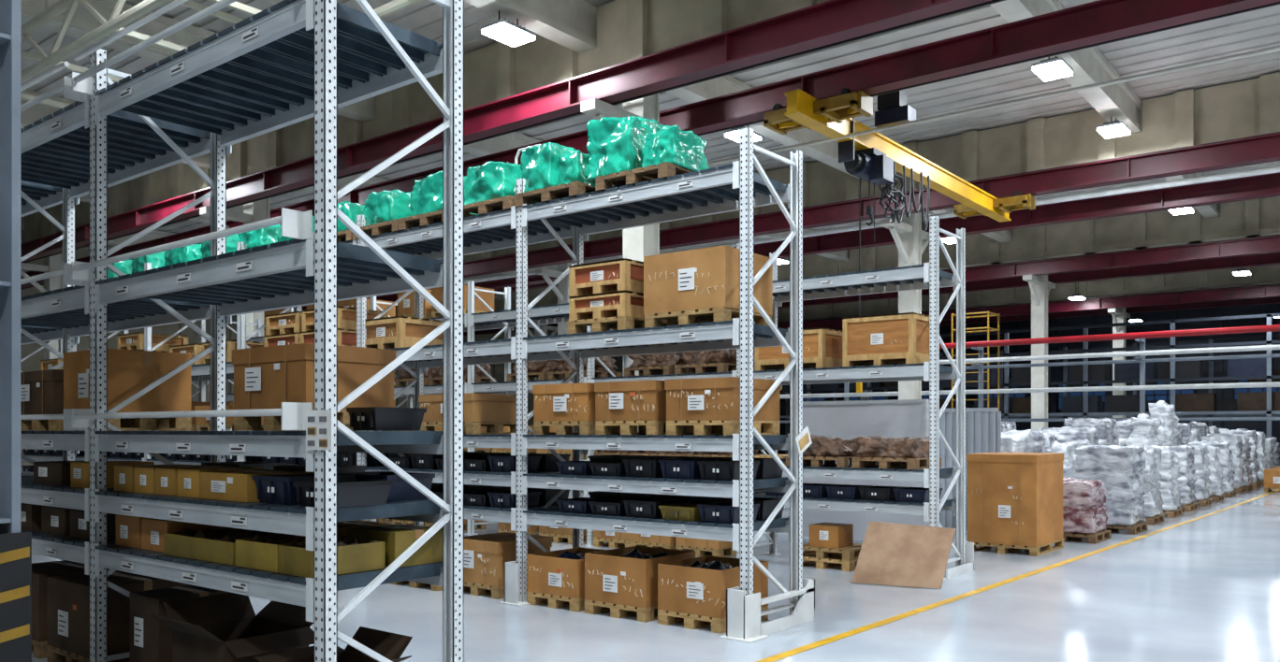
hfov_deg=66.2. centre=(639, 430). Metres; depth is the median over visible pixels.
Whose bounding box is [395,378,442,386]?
wooden pallet
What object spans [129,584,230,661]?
cardboard box
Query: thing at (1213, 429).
load
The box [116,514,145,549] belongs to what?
cardboard box
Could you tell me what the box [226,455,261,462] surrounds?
storage bin
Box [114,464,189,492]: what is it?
cardboard box
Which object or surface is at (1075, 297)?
lamp
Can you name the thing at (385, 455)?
storage bin
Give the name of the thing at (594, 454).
wooden pallet
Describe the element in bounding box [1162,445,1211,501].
load
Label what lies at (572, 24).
roof beam
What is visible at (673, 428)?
wooden pallet
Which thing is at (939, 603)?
floor marking
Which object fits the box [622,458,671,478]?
storage bin
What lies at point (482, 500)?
storage bin
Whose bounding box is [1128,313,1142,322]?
lamp
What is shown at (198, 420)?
cardboard box
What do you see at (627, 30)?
girder
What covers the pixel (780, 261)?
lamp
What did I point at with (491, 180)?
wrapped bundle
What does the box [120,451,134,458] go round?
storage bin
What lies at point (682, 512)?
storage bin
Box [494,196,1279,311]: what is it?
girder
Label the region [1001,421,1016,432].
load
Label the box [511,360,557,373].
wrapped bundle
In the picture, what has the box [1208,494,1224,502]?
wooden pallet
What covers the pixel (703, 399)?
cardboard box
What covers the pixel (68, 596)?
cardboard box
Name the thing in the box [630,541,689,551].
wooden pallet
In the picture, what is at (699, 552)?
wooden pallet
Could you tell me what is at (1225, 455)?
load
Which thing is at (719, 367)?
wooden pallet
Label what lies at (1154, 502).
load
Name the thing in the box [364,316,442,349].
wooden crate
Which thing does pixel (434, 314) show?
wooden pallet
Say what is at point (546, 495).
storage bin
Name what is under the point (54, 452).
storage bin
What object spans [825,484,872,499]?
storage bin
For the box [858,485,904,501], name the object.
storage bin
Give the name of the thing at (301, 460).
storage bin
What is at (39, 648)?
wooden pallet
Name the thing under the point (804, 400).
window
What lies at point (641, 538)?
cardboard box
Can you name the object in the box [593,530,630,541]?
cardboard box
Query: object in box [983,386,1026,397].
window
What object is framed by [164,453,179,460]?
storage bin
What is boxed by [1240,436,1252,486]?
load
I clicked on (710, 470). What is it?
storage bin
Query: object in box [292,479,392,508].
storage bin
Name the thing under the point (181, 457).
storage bin
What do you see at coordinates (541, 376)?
wooden pallet
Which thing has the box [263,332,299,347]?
wooden crate
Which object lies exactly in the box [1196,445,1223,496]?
load
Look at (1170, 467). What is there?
load
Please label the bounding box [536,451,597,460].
wooden pallet
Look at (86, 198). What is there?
roof beam
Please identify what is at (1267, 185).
beam
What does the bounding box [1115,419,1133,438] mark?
load
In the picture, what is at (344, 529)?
cardboard box
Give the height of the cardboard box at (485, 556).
0.442 m
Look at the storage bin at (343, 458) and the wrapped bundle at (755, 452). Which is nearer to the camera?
the storage bin at (343, 458)
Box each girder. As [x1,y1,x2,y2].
[20,0,829,244]
[439,72,1279,261]
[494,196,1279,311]
[583,264,1279,333]
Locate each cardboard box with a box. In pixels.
[20,369,63,415]
[20,503,43,531]
[31,560,108,641]
[33,460,87,486]
[41,506,73,537]
[47,570,190,658]
[63,349,190,412]
[70,461,154,488]
[70,509,116,540]
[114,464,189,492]
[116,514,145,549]
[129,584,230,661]
[133,465,211,494]
[141,518,233,552]
[149,593,314,661]
[155,465,237,495]
[163,527,285,566]
[177,466,263,498]
[190,401,233,424]
[194,405,263,424]
[200,469,314,502]
[232,343,396,409]
[235,534,349,573]
[254,626,412,661]
[263,308,288,331]
[278,536,384,578]
[306,305,314,309]
[337,298,395,317]
[337,520,392,538]
[351,523,442,567]
[397,289,431,315]
[418,392,515,422]
[431,284,494,311]
[432,519,486,523]
[434,426,490,450]
[463,532,552,586]
[492,425,536,450]
[497,522,538,532]
[526,547,605,598]
[532,382,599,421]
[536,425,596,451]
[538,525,586,536]
[584,546,695,609]
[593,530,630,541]
[594,379,666,421]
[630,533,675,544]
[643,245,772,315]
[657,555,768,618]
[664,377,781,421]
[675,537,732,549]
[809,523,853,549]
[966,452,1063,547]
[1264,468,1279,488]
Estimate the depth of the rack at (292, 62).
5.82 m
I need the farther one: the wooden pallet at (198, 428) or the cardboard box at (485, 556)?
the wooden pallet at (198, 428)
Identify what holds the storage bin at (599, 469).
on the rack at (734, 186)
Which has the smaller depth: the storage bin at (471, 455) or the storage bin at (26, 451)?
the storage bin at (471, 455)
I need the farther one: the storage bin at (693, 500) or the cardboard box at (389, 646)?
the storage bin at (693, 500)
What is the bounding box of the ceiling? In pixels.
[20,0,1279,322]
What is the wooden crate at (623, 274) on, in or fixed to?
on the wooden crate at (618, 303)
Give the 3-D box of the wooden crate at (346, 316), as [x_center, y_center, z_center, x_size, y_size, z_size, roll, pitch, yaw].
[-3.647,-1.340,12.142,0.720,0.260,0.750,0,0,38]
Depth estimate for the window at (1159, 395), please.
53.66 m
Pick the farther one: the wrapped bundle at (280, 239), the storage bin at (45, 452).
the storage bin at (45, 452)
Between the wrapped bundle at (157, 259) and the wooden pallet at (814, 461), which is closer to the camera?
the wooden pallet at (814, 461)
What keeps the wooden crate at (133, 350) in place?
on the rack at (734, 186)
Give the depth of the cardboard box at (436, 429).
16.63 m
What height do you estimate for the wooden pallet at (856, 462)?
0.125 m
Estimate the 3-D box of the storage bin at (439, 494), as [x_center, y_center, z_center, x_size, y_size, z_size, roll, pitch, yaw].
[-1.922,0.723,10.519,0.380,0.120,0.400,0,0,38]
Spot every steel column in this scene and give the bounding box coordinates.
[0,0,31,661]
[20,253,62,360]
[199,197,280,337]
[527,324,557,380]
[535,262,572,334]
[581,93,659,376]
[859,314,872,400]
[881,212,929,399]
[1022,257,1055,430]
[1107,294,1130,418]
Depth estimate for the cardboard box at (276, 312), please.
19.80 m
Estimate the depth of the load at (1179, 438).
27.84 m
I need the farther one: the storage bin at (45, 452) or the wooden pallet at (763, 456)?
the storage bin at (45, 452)
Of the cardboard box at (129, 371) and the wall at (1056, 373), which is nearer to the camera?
the cardboard box at (129, 371)
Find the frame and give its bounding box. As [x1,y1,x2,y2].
[785,333,1279,454]
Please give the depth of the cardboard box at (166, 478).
6.08 m
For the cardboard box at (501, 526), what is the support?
on the wooden pallet at (499, 530)
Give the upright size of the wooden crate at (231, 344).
0.300 m
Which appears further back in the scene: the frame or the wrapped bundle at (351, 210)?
the frame
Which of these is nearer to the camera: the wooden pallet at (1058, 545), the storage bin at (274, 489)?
the storage bin at (274, 489)
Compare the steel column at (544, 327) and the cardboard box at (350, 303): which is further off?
the steel column at (544, 327)
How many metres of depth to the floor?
9.12 m
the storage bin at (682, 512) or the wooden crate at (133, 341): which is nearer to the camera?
the storage bin at (682, 512)
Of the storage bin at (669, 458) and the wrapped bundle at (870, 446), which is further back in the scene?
the wrapped bundle at (870, 446)
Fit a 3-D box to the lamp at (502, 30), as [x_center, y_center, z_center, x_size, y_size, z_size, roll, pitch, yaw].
[-2.085,-6.415,15.561,0.500,0.350,0.720,0,0,38]
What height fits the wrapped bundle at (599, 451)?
0.253 m
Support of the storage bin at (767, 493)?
on the rack at (929, 276)
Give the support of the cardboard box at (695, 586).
on the wooden pallet at (664, 618)
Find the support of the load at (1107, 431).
on the wooden pallet
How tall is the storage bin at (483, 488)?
0.170 m
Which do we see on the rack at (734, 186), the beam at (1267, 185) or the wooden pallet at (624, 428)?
the wooden pallet at (624, 428)
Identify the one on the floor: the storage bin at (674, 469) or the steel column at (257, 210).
the steel column at (257, 210)
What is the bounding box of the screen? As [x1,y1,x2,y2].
[939,407,1001,534]
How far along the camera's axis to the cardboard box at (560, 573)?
9.38 m
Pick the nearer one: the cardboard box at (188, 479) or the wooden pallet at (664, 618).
the cardboard box at (188, 479)
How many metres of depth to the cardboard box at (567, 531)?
14.81 m
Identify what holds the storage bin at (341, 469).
on the rack at (292, 62)
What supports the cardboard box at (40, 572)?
on the wooden pallet at (39, 648)
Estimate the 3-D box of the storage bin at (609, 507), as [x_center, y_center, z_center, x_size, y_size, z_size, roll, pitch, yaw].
[-0.205,0.723,9.159,0.380,0.120,0.400,0,0,38]
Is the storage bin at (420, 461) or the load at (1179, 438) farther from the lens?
the load at (1179, 438)
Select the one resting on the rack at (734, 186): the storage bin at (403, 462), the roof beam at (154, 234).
the storage bin at (403, 462)
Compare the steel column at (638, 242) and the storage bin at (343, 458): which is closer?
the storage bin at (343, 458)
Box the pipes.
[753,324,1279,422]
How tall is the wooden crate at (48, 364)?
0.300 m
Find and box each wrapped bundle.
[107,259,132,278]
[130,250,166,273]
[164,244,202,265]
[200,233,239,259]
[238,224,280,248]
[277,216,314,242]
[337,201,364,232]
[363,189,412,226]
[399,367,436,379]
[409,170,478,216]
[435,363,491,378]
[463,160,538,205]
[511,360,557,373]
[519,142,576,192]
[553,356,617,372]
[557,149,595,186]
[585,116,669,188]
[596,450,643,453]
[627,351,685,367]
[641,125,709,171]
[642,450,694,453]
[683,349,736,364]
[693,450,758,454]
[802,435,857,457]
[855,436,929,458]
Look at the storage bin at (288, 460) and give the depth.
12.22 m
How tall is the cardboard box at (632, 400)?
0.362 m
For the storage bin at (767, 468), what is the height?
0.170 m
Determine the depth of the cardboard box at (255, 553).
5.40 m
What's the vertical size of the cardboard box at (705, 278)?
0.518 m
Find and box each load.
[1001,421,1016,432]
[1001,429,1034,452]
[1003,431,1054,452]
[1041,426,1099,455]
[1050,440,1077,478]
[1062,477,1108,535]
[1064,417,1119,446]
[1072,444,1146,526]
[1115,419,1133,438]
[1118,436,1129,446]
[1123,413,1162,446]
[1129,445,1163,518]
[1143,445,1196,506]
[1148,400,1179,446]
[1156,449,1181,511]
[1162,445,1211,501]
[1175,422,1183,446]
[1179,421,1210,440]
[1180,423,1193,446]
[1187,440,1236,493]
[1190,428,1202,441]
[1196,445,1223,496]
[1202,433,1244,489]
[1208,425,1219,434]
[1220,428,1260,483]
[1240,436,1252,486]
[1255,431,1267,480]
[1264,436,1277,468]
[1272,442,1279,466]
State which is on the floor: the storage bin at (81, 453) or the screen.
the screen
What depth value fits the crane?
16.88 m
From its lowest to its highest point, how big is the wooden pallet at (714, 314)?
0.125 m
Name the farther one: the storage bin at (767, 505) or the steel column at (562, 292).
the steel column at (562, 292)
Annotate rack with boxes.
[20,0,463,661]
[20,127,814,643]
[226,216,974,581]
[753,313,1279,438]
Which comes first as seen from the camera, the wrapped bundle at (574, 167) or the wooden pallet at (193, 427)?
the wrapped bundle at (574, 167)
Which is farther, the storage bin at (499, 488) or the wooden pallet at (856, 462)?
the wooden pallet at (856, 462)
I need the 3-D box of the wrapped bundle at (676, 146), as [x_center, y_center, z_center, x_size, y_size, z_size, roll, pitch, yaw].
[0.337,-2.500,8.867,0.420,0.354,0.598,0,0,38]
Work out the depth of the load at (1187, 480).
20.51 m
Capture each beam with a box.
[20,0,1005,262]
[20,0,1022,305]
[20,0,1279,290]
[20,99,927,314]
[20,217,504,300]
[79,187,830,320]
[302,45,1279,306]
[302,172,1279,310]
[463,0,1151,295]
[463,131,1279,277]
[463,252,1279,336]
[777,283,1279,329]
[830,296,1279,331]
[941,234,1279,282]
[989,0,1274,284]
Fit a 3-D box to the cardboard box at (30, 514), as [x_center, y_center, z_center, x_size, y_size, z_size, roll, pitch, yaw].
[-4.597,0.664,7.723,0.422,0.198,0.507,0,0,38]
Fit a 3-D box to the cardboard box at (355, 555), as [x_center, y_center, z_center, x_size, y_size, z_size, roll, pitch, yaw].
[-1.661,0.671,5.310,0.300,0.184,0.460,0,0,38]
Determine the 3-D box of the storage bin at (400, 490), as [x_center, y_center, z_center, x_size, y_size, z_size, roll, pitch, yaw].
[-1.499,0.328,5.756,0.500,0.150,0.340,0,0,38]
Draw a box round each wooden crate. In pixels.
[40,358,62,370]
[117,332,188,351]
[132,349,169,352]
[169,343,201,364]
[201,339,263,363]
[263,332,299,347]
[265,311,301,335]
[299,328,356,347]
[301,306,388,332]
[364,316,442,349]
[569,258,643,296]
[569,290,667,321]
[754,327,842,370]
[842,312,929,366]
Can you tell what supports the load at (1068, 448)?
on the wooden pallet
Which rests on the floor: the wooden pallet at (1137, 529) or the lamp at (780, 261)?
the wooden pallet at (1137, 529)
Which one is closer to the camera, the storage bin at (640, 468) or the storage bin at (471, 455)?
the storage bin at (640, 468)
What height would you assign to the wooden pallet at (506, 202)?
0.125 m
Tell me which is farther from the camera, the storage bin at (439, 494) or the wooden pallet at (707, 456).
the wooden pallet at (707, 456)
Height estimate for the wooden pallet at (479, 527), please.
0.125 m
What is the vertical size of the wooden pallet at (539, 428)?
0.125 m
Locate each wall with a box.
[20,247,687,471]
[756,304,1279,460]
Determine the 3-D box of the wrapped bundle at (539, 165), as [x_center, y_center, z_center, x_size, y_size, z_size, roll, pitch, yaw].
[-0.853,-2.584,9.800,0.508,0.521,0.632,0,0,39]
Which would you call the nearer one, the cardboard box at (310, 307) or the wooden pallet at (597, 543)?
the wooden pallet at (597, 543)
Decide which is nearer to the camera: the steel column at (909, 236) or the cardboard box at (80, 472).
the cardboard box at (80, 472)
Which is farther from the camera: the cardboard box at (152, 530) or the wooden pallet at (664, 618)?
the wooden pallet at (664, 618)
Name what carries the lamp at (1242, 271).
hanging from the roof beam at (1089, 65)
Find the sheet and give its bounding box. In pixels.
[851,521,955,589]
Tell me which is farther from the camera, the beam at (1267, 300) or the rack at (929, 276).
the beam at (1267, 300)
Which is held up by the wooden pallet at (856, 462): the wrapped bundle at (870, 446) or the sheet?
the wrapped bundle at (870, 446)
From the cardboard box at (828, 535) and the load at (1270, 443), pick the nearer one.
the cardboard box at (828, 535)
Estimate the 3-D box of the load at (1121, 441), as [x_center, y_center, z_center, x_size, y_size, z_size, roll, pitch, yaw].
[10.868,0.850,22.954,1.127,1.449,1.123,0,0,38]
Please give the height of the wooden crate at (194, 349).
0.300 m
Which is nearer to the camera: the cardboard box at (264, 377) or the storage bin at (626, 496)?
the cardboard box at (264, 377)
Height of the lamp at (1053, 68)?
0.350 m
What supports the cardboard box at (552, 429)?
on the wooden pallet at (570, 453)
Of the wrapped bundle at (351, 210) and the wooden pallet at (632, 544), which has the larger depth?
the wooden pallet at (632, 544)
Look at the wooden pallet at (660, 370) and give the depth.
13.83 m
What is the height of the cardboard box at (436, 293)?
0.398 m
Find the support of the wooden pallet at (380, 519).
on the floor
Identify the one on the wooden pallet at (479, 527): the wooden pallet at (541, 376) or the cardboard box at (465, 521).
the cardboard box at (465, 521)
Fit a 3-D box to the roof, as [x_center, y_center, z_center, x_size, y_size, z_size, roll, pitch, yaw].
[-14.470,-6.017,20.401,32.057,1.167,2.140,0,0,38]
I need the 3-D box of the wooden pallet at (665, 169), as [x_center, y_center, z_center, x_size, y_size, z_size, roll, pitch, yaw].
[0.162,-2.260,9.059,0.820,0.125,0.800,0,0,38]
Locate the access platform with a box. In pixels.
[951,310,1000,411]
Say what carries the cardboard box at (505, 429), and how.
on the wooden pallet at (529, 452)
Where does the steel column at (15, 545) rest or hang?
on the floor
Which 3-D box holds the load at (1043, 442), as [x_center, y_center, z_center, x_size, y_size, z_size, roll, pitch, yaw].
[7.052,0.788,18.144,1.128,1.573,1.108,0,0,38]
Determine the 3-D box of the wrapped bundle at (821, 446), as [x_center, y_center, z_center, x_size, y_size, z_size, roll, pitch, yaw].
[2.363,0.190,12.431,0.801,0.274,0.711,0,0,38]
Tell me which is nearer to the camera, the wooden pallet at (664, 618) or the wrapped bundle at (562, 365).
the wooden pallet at (664, 618)
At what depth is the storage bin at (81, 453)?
16.36 m
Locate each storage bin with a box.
[21,465,33,472]
[23,449,33,454]
[31,450,43,454]
[42,450,52,454]
[51,450,62,455]
[61,450,84,455]
[109,451,122,457]
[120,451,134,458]
[133,452,164,458]
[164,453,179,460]
[177,453,193,460]
[192,454,208,461]
[201,461,286,469]
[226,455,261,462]
[252,473,355,505]
[261,456,280,463]
[273,465,366,473]
[279,457,299,465]
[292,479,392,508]
[298,457,305,465]
[337,452,383,466]
[337,471,435,502]
[346,407,426,431]
[380,453,412,465]
[387,456,413,468]
[409,453,442,469]
[430,482,442,489]
[430,489,442,494]
[434,457,478,470]
[434,490,481,499]
[463,451,477,458]
[463,458,491,471]
[463,484,473,491]
[463,492,490,507]
[466,452,510,458]
[466,485,496,492]
[487,455,541,472]
[487,491,541,509]
[493,453,510,455]
[493,486,528,492]
[527,453,570,471]
[527,488,569,506]
[555,461,609,475]
[555,497,611,513]
[588,454,634,462]
[588,462,626,477]
[588,491,624,499]
[588,499,626,516]
[620,455,660,462]
[620,493,656,499]
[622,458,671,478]
[622,497,683,519]
[654,456,706,459]
[654,494,694,503]
[658,459,709,479]
[658,503,700,522]
[689,457,732,460]
[689,496,730,504]
[697,460,759,480]
[697,502,759,524]
[727,458,785,479]
[727,497,784,520]
[765,482,805,496]
[802,483,839,498]
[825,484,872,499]
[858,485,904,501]
[892,487,942,503]
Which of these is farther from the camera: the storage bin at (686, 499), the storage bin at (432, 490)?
the storage bin at (432, 490)
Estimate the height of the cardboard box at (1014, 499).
1.242 m
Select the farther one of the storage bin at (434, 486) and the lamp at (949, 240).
the lamp at (949, 240)
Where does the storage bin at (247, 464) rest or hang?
on the rack at (292, 62)
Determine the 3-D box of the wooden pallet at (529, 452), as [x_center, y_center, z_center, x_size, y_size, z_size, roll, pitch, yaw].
[-1.855,0.391,15.851,0.750,0.125,0.760,0,0,38]
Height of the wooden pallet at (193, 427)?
0.125 m
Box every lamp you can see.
[480,10,536,46]
[724,125,761,142]
[777,258,788,264]
[941,236,956,244]
[1031,56,1073,81]
[1068,282,1085,300]
[1096,113,1130,138]
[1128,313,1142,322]
[1168,206,1193,215]
[1232,267,1250,276]
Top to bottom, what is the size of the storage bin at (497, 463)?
0.160 m
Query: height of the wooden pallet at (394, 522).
0.125 m
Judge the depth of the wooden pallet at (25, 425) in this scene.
7.69 m
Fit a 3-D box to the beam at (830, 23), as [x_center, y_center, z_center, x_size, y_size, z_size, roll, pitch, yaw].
[-4.301,-5.450,18.561,53.600,0.500,0.450,0,0,38]
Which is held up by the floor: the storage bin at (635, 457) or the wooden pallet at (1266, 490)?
the wooden pallet at (1266, 490)
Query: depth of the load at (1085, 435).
20.32 m
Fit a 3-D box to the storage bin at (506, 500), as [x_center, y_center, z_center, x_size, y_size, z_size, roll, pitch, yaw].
[-1.279,0.708,10.010,0.380,0.150,0.400,0,0,38]
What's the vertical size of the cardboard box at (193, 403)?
0.326 m
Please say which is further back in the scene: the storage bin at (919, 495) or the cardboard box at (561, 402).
the storage bin at (919, 495)
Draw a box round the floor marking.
[755,490,1279,661]
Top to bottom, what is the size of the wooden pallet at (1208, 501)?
0.125 m
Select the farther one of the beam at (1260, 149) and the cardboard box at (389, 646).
the beam at (1260, 149)
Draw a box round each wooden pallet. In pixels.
[20,414,63,430]
[31,640,47,659]
[47,645,129,661]
[87,417,190,430]
[161,424,195,431]
[195,424,263,431]
[233,408,353,431]
[337,229,371,242]
[352,218,420,239]
[367,518,392,523]
[389,581,442,591]
[392,520,424,526]
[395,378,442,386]
[397,312,442,319]
[398,209,476,230]
[420,422,515,434]
[424,522,486,531]
[428,377,495,385]
[431,308,487,318]
[463,195,538,218]
[463,449,490,452]
[463,581,504,599]
[491,450,536,453]
[497,529,552,538]
[506,372,563,381]
[514,181,595,207]
[526,592,584,612]
[533,421,638,435]
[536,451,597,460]
[538,533,586,544]
[548,369,621,379]
[567,316,667,334]
[584,599,657,623]
[593,452,641,455]
[593,538,644,548]
[595,161,693,190]
[595,421,683,435]
[624,365,688,376]
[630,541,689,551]
[635,452,693,456]
[644,306,771,327]
[657,606,768,634]
[666,420,779,436]
[674,363,754,374]
[675,545,736,557]
[686,453,762,457]
[753,454,787,465]
[785,456,864,467]
[802,542,862,561]
[802,552,858,571]
[851,457,941,469]
[974,538,1063,556]
[1062,530,1111,544]
[1105,523,1147,535]
[1145,514,1163,525]
[1162,509,1182,518]
[1180,503,1197,512]
[1194,498,1211,507]
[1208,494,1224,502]
[1223,491,1236,497]
[1233,487,1245,494]
[1242,485,1252,491]
[1250,482,1260,488]
[1264,488,1279,493]
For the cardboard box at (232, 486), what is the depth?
5.62 m
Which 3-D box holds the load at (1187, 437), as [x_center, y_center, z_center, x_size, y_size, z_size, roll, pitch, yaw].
[15.943,0.676,29.371,1.139,1.795,1.146,0,0,38]
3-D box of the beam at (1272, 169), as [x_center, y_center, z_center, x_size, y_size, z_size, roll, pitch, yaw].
[0.696,-5.244,24.866,53.600,0.845,10.300,0,0,38]
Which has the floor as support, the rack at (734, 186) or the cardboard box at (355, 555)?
the rack at (734, 186)
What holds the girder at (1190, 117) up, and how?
on the steel column
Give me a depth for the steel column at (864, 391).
50.00 m
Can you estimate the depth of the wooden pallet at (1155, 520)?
17.76 m
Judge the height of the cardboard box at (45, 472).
0.168 m
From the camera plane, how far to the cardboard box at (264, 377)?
5.71 m
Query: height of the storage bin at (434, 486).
0.170 m
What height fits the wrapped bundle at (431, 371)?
0.403 m
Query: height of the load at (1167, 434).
2.322 m
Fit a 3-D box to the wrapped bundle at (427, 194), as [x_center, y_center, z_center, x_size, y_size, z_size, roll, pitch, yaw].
[-2.130,-2.571,10.815,0.605,0.496,0.652,0,0,36]
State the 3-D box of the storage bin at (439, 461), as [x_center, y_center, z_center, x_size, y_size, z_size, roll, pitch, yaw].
[-1.922,0.363,10.519,0.380,0.120,0.400,0,0,38]
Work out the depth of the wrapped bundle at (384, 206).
11.06 m
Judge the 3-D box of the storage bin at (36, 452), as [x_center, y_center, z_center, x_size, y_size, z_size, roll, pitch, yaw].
[-10.393,0.363,17.234,0.380,0.120,0.400,0,0,38]
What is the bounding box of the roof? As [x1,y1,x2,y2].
[20,0,423,128]
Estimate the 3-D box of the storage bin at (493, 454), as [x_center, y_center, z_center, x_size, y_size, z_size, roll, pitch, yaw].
[-1.321,0.338,10.617,0.380,0.170,0.380,0,0,38]
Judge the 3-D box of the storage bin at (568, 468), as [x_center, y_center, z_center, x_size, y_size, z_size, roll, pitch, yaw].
[-0.527,0.363,9.413,0.380,0.120,0.400,0,0,38]
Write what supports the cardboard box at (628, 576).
on the wooden pallet at (617, 611)
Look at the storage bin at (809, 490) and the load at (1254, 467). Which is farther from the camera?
the load at (1254, 467)
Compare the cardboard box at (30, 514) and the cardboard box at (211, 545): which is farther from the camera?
the cardboard box at (30, 514)
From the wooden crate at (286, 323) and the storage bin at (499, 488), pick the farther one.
the wooden crate at (286, 323)
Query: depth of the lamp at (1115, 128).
20.43 m
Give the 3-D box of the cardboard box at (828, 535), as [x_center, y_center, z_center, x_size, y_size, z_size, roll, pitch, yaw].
[2.386,1.313,12.268,0.402,0.268,0.407,0,0,38]
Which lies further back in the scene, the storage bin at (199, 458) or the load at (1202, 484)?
the load at (1202, 484)
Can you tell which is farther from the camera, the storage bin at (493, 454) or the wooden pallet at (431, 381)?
the wooden pallet at (431, 381)
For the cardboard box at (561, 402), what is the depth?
9.35 m
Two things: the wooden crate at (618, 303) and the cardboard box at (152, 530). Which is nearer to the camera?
the cardboard box at (152, 530)
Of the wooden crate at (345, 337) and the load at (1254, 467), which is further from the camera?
the load at (1254, 467)
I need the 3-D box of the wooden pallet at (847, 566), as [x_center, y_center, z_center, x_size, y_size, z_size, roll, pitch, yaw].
[2.451,1.637,12.349,0.800,0.125,0.800,0,0,38]
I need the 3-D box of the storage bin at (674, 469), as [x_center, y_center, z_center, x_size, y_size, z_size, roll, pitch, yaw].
[0.437,0.343,8.649,0.380,0.160,0.400,0,0,38]
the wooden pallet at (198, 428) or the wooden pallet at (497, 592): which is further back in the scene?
the wooden pallet at (198, 428)
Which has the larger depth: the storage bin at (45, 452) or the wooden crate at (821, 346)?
the storage bin at (45, 452)
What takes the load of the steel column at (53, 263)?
on the floor
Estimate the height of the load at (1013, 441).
1.592 m
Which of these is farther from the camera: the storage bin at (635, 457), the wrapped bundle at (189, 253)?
the wrapped bundle at (189, 253)
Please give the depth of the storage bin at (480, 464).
10.10 m
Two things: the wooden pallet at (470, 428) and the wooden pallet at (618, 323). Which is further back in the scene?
the wooden pallet at (470, 428)
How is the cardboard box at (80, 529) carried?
on the rack at (292, 62)
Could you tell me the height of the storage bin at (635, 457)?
0.170 m
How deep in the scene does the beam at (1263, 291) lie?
41.63 m
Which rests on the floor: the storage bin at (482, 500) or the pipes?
the pipes
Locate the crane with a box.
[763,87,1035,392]
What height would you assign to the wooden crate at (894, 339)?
0.600 m
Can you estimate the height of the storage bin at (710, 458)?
0.170 m
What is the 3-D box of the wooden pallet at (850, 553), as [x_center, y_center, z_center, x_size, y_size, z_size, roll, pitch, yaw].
[2.451,1.512,12.349,0.800,0.125,0.800,0,0,38]
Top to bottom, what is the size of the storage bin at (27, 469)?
0.150 m
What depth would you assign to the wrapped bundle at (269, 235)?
12.76 m
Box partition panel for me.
[802,399,929,540]
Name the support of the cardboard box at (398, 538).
on the rack at (292, 62)
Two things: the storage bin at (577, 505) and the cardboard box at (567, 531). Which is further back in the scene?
the cardboard box at (567, 531)
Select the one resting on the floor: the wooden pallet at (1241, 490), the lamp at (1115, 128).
the wooden pallet at (1241, 490)
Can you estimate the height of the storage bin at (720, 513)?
0.150 m
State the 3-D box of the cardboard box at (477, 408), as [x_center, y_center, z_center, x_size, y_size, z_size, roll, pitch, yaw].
[-1.834,-0.234,10.727,0.868,0.302,0.787,0,0,38]
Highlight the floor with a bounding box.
[31,477,1279,661]
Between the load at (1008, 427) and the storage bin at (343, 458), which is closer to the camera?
the storage bin at (343, 458)
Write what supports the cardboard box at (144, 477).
on the rack at (292, 62)
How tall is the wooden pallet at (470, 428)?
0.125 m
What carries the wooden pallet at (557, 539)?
on the floor
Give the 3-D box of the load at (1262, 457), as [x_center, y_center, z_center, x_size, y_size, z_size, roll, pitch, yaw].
[19.123,0.801,30.896,1.056,1.546,1.045,0,0,38]
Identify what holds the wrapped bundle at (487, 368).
on the wooden pallet
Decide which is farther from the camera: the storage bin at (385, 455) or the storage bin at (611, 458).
the storage bin at (385, 455)
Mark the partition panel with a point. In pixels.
(904, 418)
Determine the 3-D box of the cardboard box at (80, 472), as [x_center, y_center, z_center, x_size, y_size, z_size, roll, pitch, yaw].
[-3.766,0.314,7.000,0.402,0.178,0.407,0,0,38]
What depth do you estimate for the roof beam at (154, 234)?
35.61 m
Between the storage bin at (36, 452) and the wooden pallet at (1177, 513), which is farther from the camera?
the wooden pallet at (1177, 513)
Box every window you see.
[802,398,825,401]
[849,396,884,400]
[921,395,947,399]
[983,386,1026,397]
[1057,383,1106,410]
[1145,381,1194,401]
[1233,379,1279,399]
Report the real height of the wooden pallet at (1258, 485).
0.125 m
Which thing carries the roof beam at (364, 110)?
attached to the ceiling
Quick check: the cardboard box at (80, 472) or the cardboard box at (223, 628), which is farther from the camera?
the cardboard box at (80, 472)
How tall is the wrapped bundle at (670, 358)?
0.393 m
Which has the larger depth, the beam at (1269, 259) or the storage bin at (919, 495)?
the beam at (1269, 259)
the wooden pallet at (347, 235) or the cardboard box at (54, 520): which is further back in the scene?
the wooden pallet at (347, 235)
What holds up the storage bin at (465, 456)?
on the rack at (734, 186)
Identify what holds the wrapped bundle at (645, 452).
on the wooden pallet at (661, 455)
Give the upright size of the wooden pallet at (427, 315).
0.125 m
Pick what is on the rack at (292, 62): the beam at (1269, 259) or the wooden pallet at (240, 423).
the wooden pallet at (240, 423)
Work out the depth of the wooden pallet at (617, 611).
8.89 m
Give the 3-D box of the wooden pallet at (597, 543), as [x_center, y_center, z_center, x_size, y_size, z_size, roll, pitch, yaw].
[-0.175,1.637,14.430,0.700,0.125,0.760,0,0,38]
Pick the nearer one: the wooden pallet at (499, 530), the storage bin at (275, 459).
the storage bin at (275, 459)
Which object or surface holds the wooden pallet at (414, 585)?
on the floor
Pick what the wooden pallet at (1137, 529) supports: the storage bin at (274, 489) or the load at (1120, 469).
the load at (1120, 469)
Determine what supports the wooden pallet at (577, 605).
on the floor
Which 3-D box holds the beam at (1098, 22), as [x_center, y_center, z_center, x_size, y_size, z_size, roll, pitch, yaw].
[-2.934,-5.450,20.286,53.600,0.500,0.450,0,0,38]
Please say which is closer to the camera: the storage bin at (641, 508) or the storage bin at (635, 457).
the storage bin at (641, 508)
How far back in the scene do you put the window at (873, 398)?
64.14 m

